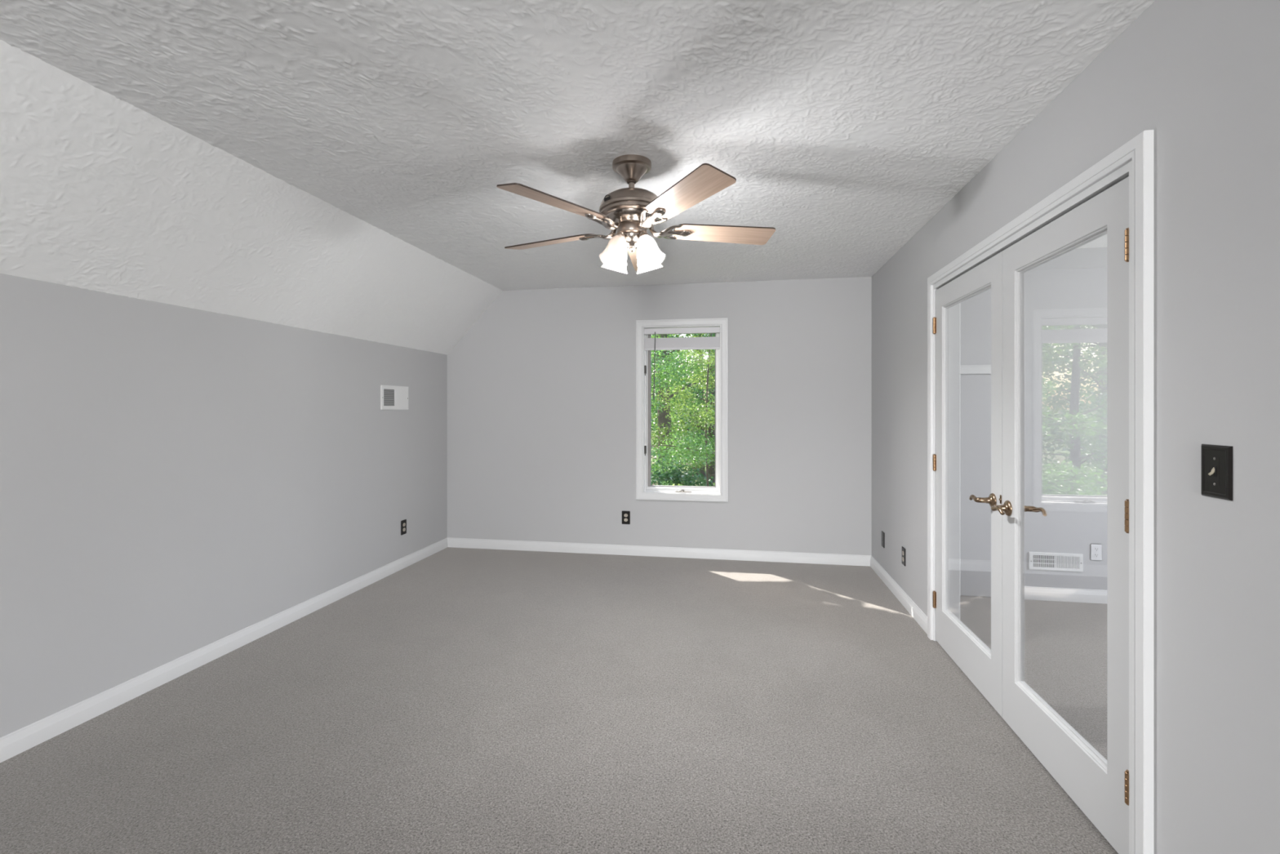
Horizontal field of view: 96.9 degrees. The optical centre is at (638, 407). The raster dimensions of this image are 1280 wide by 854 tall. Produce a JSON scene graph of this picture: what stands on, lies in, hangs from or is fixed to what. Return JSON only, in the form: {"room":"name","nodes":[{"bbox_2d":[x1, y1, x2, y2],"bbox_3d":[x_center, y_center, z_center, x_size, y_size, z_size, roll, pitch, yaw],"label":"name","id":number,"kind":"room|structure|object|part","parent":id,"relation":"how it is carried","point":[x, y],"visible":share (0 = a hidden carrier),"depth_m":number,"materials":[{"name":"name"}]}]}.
{"room":"empty bonus room","nodes":[
{"label":"empty bonus room","id":0,"kind":"room"},
{"bbox_2d":[0,273,447,737],"bbox_3d":[-2.730,0.422,0.695,0.150,1.856,9.938,0,0,10],"label":"wall","id":1,"kind":"structure","parent":0,"point":[175,481],"depth_m":2.81,"materials":[{"name":"grey paint"}]},
{"bbox_2d":[0,537,448,762],"bbox_3d":[-2.649,1.286,0.681,0.015,0.088,9.638,0,0,10],"label":"baseboard","id":2,"kind":"structure","parent":1,"relation":"attached to","point":[20,740],"depth_m":2.80,"materials":[{"name":"white paint"}]},
{"bbox_2d":[380,385,408,409],"bbox_3d":[-1.972,-0.081,4.597,0.012,0.192,0.366,0,0,10],"label":"air vent","id":3,"kind":"object","parent":1,"relation":"in","point":[392,397],"visible":1,"depth_m":4.58,"materials":[{"name":"white plastic"}]},
{"bbox_3d":[-1.955,-0.081,4.673,0.002,0.136,0.160,0,0,10],"label":"damper plate","id":4,"kind":"part","parent":3,"relation":"part of","materials":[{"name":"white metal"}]},
{"bbox_2d":[400,519,406,534],"bbox_3d":[-1.953,0.993,4.720,0.008,0.120,0.076,0,0,10],"label":"wall outlet","id":5,"kind":"object","parent":1,"relation":"attached to","point":[403,523],"visible":1,"depth_m":4.71,"materials":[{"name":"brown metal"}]},
{"bbox_2d":[0,40,502,355],"bbox_3d":[-2.004,-0.855,3.109,0.691,0.718,4.642,0,0,10],"label":"ceiling","id":6,"kind":"structure","parent":0,"point":[99,192],"depth_m":2.53,"materials":[{"name":"white paint"}]},
{"bbox_2d":[0,546,1118,853],"bbox_3d":[0.735,1.455,0.095,7.284,0.250,10.038,0,0,10],"label":"floor","id":7,"kind":"structure","parent":0,"point":[458,700],"depth_m":2.36,"materials":[{"name":"carpet"}]},
{"bbox_2d":[0,0,1155,290],"bbox_3d":[-0.083,-1.174,2.776,3.348,0.156,4.642,0,0,10],"label":"ceiling","id":8,"kind":"structure","parent":0,"point":[842,128],"depth_m":2.02,"materials":[{"name":"white paint"}]},
{"bbox_2d":[496,154,775,273],"bbox_3d":[-0.031,-0.859,2.591,1.294,0.486,1.252,0,0,10],"label":"ceiling fan","id":9,"kind":"object","parent":8,"relation":"hanging from","point":[631,211],"visible":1,"depth_m":2.46,"materials":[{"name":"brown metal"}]},
{"bbox_3d":[-0.419,-0.796,2.734,0.469,0.040,0.144,0,0,25],"label":"fan blade","id":10,"kind":"part","parent":9,"relation":"part of","materials":[{"name":"brown wood"}]},
{"bbox_3d":[-0.324,-0.810,2.237,0.144,0.038,0.469,0,0,43],"label":"fan blade","id":11,"kind":"part","parent":9,"relation":"part of","materials":[{"name":"brown wood"}]},
{"bbox_3d":[-0.111,-0.688,2.466,0.120,0.140,0.124,-1,-1,10],"label":"lamp shade","id":12,"kind":"part","parent":9,"relation":"part of","materials":[{"name":"white glass"}]},
{"bbox_3d":[-0.113,-0.684,2.630,0.124,0.140,0.120,-1,-1,10],"label":"lamp shade","id":13,"kind":"part","parent":9,"relation":"part of","materials":[{"name":"white glass"}]},
{"bbox_3d":[0.016,-0.795,2.979,0.151,0.039,0.472,-1,-1,10],"label":"fan blade","id":14,"kind":"part","parent":9,"relation":"part of","materials":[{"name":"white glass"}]},
{"bbox_3d":[0.051,-0.685,2.631,0.120,0.140,0.124,-1,-1,10],"label":"lamp shade","id":15,"kind":"part","parent":9,"relation":"part of","materials":[{"name":"white glass"}]},
{"bbox_3d":[0.052,-0.689,2.467,0.124,0.140,0.120,-1,-1,10],"label":"lamp shade","id":16,"kind":"part","parent":9,"relation":"part of","materials":[{"name":"white glass"}]},
{"bbox_3d":[0.177,-0.815,2.175,0.144,0.046,0.469,0,0,-28],"label":"fan blade","id":17,"kind":"part","parent":9,"relation":"part of","materials":[{"name":"brown wood"}]},
{"bbox_3d":[0.391,-0.806,2.632,0.469,0.042,0.143,0,0,-11],"label":"fan blade","id":18,"kind":"part","parent":9,"relation":"part of","materials":[{"name":"brown wood"}]},
{"bbox_2d":[447,276,871,555],"bbox_3d":[0.063,0.049,5.189,4.120,2.602,0.170,0,0,10],"label":"wall","id":19,"kind":"structure","parent":0,"point":[541,387],"depth_m":5.11,"materials":[{"name":"grey paint"}]},
{"bbox_2d":[622,511,630,524],"bbox_3d":[-0.116,0.993,5.129,0.076,0.120,0.008,0,0,10],"label":"wall outlet","id":20,"kind":"object","parent":19,"relation":"attached to","point":[625,514],"visible":1,"depth_m":5.13,"materials":[{"name":"black plastic"}]},
{"bbox_2d":[447,537,871,566],"bbox_3d":[0.061,1.286,5.095,3.848,0.088,0.015,0,0,10],"label":"baseboard","id":21,"kind":"structure","parent":19,"relation":"attached to","point":[563,547],"depth_m":5.06,"materials":[{"name":"white paint"}]},
{"bbox_2d":[635,317,728,502],"bbox_3d":[0.393,0.019,5.120,0.818,1.611,0.192,0,0,10],"label":"window","id":22,"kind":"structure","parent":19,"relation":"in","point":[645,490],"depth_m":5.07,"materials":[{"name":"white paint"}]},
{"bbox_2d":[644,327,719,399],"bbox_3d":[0.381,-0.388,5.048,0.674,0.636,0.046,0,0,10],"label":"window blind","id":23,"kind":"object","parent":22,"relation":"attached to","point":[655,344],"visible":1,"depth_m":5.05,"materials":[{"name":"white plastic"}]},
{"bbox_3d":[0.382,-0.525,5.056,0.674,0.018,0.026,0,0,10],"label":"rail","id":24,"kind":"part","parent":23,"relation":"part of","materials":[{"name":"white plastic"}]},
{"bbox_3d":[0.397,0.020,5.144,0.674,1.472,0.043,0,0,10],"label":"sash","id":25,"kind":"part","parent":22,"relation":"part of","materials":[{"name":"clear glass"}]},
{"bbox_2d":[960,247,1106,590],"bbox_3d":[3.481,0.049,3.874,3.064,2.602,0.120,0,0,10],"label":"wall","id":26,"kind":"structure","parent":0,"point":[1065,295],"depth_m":3.91,"materials":[{"name":"grey paint"}]},
{"bbox_2d":[960,364,991,596],"bbox_3d":[2.300,0.515,4.005,0.685,1.630,0.026,0,0,10],"label":"door","id":27,"kind":"structure","parent":26,"relation":"in","point":[975,389],"depth_m":4.00,"materials":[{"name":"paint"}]},
{"bbox_3d":[2.300,0.515,4.005,0.685,1.630,0.026,0,0,10],"label":"casing","id":28,"kind":"part","parent":27,"relation":"part of","materials":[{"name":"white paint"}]},
{"bbox_2d":[1028,551,1083,571],"bbox_3d":[2.874,1.062,3.913,0.334,0.120,0.012,0,0,10],"label":"air vent","id":29,"kind":"object","parent":26,"relation":"in","point":[1037,560],"visible":1,"depth_m":3.91,"materials":[{"name":"white metal"}]},
{"bbox_2d":[1024,586,1106,603],"bbox_3d":[3.735,1.286,3.762,2.225,0.088,0.015,0,0,10],"label":"baseboard","id":30,"kind":"structure","parent":26,"relation":"attached to","point":[1031,593],"depth_m":3.90,"materials":[{"name":"white paint"}]},
{"bbox_2d":[1090,543,1102,560],"bbox_3d":[3.121,0.985,3.872,0.070,0.114,0.008,0,0,10],"label":"wall outlet","id":31,"kind":"object","parent":26,"relation":"attached to","point":[1095,548],"visible":1,"depth_m":3.87,"materials":[{"name":"white plastic"}]},
{"bbox_2d":[1093,552,1099,557],"bbox_3d":[3.121,1.006,3.870,0.033,0.029,0.003,0,0,10],"label":"receptacle","id":32,"kind":"object","parent":31,"relation":"attached to","point":[1095,554],"depth_m":3.87,"materials":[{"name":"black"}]},
{"bbox_2d":[871,0,1279,853],"bbox_3d":[1.182,0.129,-0.059,0.122,2.462,9.788,0,0,10],"label":"wall","id":33,"kind":"structure","parent":0,"point":[1202,75],"depth_m":1.41,"materials":[{"name":"grey paint"}]},
{"bbox_2d":[881,530,884,547],"bbox_3d":[1.887,1.018,4.387,0.007,0.120,0.076,0,0,10],"label":"blank plate","id":34,"kind":"object","parent":33,"relation":"attached to","point":[882,532],"visible":1,"depth_m":4.38,"materials":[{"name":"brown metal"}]},
{"bbox_2d":[870,555,927,634],"bbox_3d":[1.823,1.286,4.038,0.015,0.088,1.496,0,0,10],"label":"baseboard","id":35,"kind":"structure","parent":33,"relation":"attached to","point":[910,606],"depth_m":3.87,"materials":[{"name":"white paint"}]},
{"bbox_2d":[902,546,905,566],"bbox_3d":[1.793,1.006,3.845,0.008,0.120,0.076,0,0,10],"label":"wall outlet","id":36,"kind":"object","parent":33,"relation":"attached to","point":[903,548],"visible":1,"depth_m":3.83,"materials":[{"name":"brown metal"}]},
{"bbox_2d":[933,251,1002,717],"bbox_3d":[1.637,0.327,2.827,0.180,1.990,0.832,0,0,10],"label":"door","id":37,"kind":"structure","parent":33,"relation":"in","point":[982,664],"depth_m":2.72,"materials":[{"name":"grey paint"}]},
{"bbox_3d":[1.523,0.408,2.551,0.049,0.030,0.105,0,0,10],"label":"lever","id":38,"kind":"part","parent":37,"relation":"part of","materials":[{"name":"brown metal"}]},
{"bbox_3d":[1.548,0.409,2.505,0.032,0.065,0.065,0,0,10],"label":"handle","id":39,"kind":"part","parent":37,"relation":"part of","materials":[{"name":"brown metal"}]},
{"bbox_2d":[927,129,1153,853],"bbox_3d":[1.606,0.293,2.410,0.162,2.094,1.786,0,0,10],"label":"door frame","id":40,"kind":"structure","parent":33,"relation":"attached to","point":[1134,159],"depth_m":1.58,"materials":[{"name":"white paint"}]},
{"bbox_3d":[1.679,0.297,2.404,0.016,2.085,1.774,0,0,10],"label":"casing","id":41,"kind":"part","parent":40,"relation":"part of","materials":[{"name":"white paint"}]},
{"bbox_2d":[991,176,1128,853],"bbox_3d":[1.497,0.327,2.017,0.180,1.990,0.806,0,0,10],"label":"door","id":42,"kind":"structure","parent":33,"relation":"in","point":[1099,785],"depth_m":1.84,"materials":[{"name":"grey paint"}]},
{"bbox_3d":[1.484,0.417,2.329,0.049,0.030,0.105,0,0,10],"label":"lever","id":43,"kind":"part","parent":42,"relation":"part of","materials":[{"name":"brown metal"}]},
{"bbox_3d":[1.524,0.418,2.364,0.032,0.065,0.065,0,0,10],"label":"handle","id":44,"kind":"part","parent":42,"relation":"part of","materials":[{"name":"brown metal"}]},
{"bbox_3d":[1.614,0.417,2.307,0.049,0.030,0.105,0,0,10],"label":"lever","id":45,"kind":"part","parent":42,"relation":"part of","materials":[{"name":"brown metal"}]},
{"bbox_2d":[1201,444,1232,500],"bbox_3d":[1.353,0.150,1.338,0.019,0.124,0.084,0,0,10],"label":"light switch","id":46,"kind":"object","parent":33,"relation":"attached to","point":[1216,460],"visible":1,"depth_m":1.33,"materials":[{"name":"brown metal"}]},
{"bbox_2d":[1077,234,1106,248],"bbox_3d":[3.065,-1.167,1.474,3.064,0.150,4.752,0,0,10],"label":"ceiling","id":47,"kind":"structure","parent":0,"point":[1101,242],"depth_m":3.78,"materials":[{"name":"white paint"}]},
{"label":"outside","id":48,"kind":"structure","parent":0,"visible":0},
{"bbox_2d":[651,408,708,485],"bbox_3d":[5.977,1.392,34.486,100.000,2.510,110.000,0,0,10],"label":"ground","id":49,"kind":"structure","parent":48,"point":[655,409],"depth_m":21.66,"materials":[{"name":"green plant"}]},
{"bbox_2d":[651,333,693,418],"bbox_3d":[-0.580,-3.160,21.850,6.132,11.236,5.947,0,0,37],"label":"tree","id":50,"kind":"object","parent":49,"relation":"on","point":[668,334],"visible":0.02,"depth_m":21.71,"materials":[{"name":"green plant"}]},
{"bbox_2d":[651,333,708,475],"bbox_3d":[1.806,-2.936,19.379,5.791,10.904,6.280,0,0,41],"label":"tree","id":51,"kind":"object","parent":49,"relation":"on","point":[702,471],"visible":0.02,"depth_m":19.29,"materials":[{"name":"green plant"}]},
{"bbox_2d":[651,457,713,486],"bbox_3d":[0.896,1.763,10.990,1.282,1.702,1.321,0,0,37],"label":"shrub","id":52,"kind":"object","parent":49,"relation":"on","point":[675,473],"visible":0.39,"depth_m":10.75,"materials":[{"name":"green plant"}]},
{"bbox_2d":[651,333,714,455],"bbox_3d":[-0.201,-2.030,15.561,5.352,9.341,4.346,0,0,-21],"label":"tree","id":53,"kind":"object","parent":49,"relation":"on","point":[686,378],"visible":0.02,"depth_m":15.54,"materials":[{"name":"green plant"}]},
{"bbox_2d":[651,333,715,485],"bbox_3d":[-0.144,0.066,9.256,2.844,5.236,2.542,0,0,10],"label":"tree","id":54,"kind":"object","parent":49,"relation":"on","point":[673,456],"visible":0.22,"depth_m":9.04,"materials":[{"name":"green plant"}]},
{"bbox_2d":[651,333,715,486],"bbox_3d":[1.436,-0.237,10.485,2.525,5.836,2.830,0,0,-31],"label":"tree","id":55,"kind":"object","parent":49,"relation":"on","point":[707,362],"visible":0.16,"depth_m":10.28,"materials":[{"name":"green plant"}]},
{"bbox_2d":[651,333,715,479],"bbox_3d":[0.817,-1.656,12.763,3.836,8.687,3.467,0,0,-31],"label":"tree","id":56,"kind":"object","parent":49,"relation":"on","point":[662,419],"visible":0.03,"depth_m":12.45,"materials":[{"name":"green plant"}]},
{"bbox_2d":[651,336,715,486],"bbox_3d":[2.360,-1.990,16.819,4.845,9.166,4.554,0,0,10],"label":"tree","id":57,"kind":"object","parent":49,"relation":"on","point":[711,470],"visible":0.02,"depth_m":16.74,"materials":[{"name":"green plant"}]},
{"bbox_2d":[655,333,715,468],"bbox_3d":[2.446,-1.367,14.319,3.951,8.071,4.024,0,0,-20],"label":"tree","id":58,"kind":"object","parent":49,"relation":"on","point":[686,373],"visible":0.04,"depth_m":14.44,"materials":[{"name":"green plant"}]}
]}

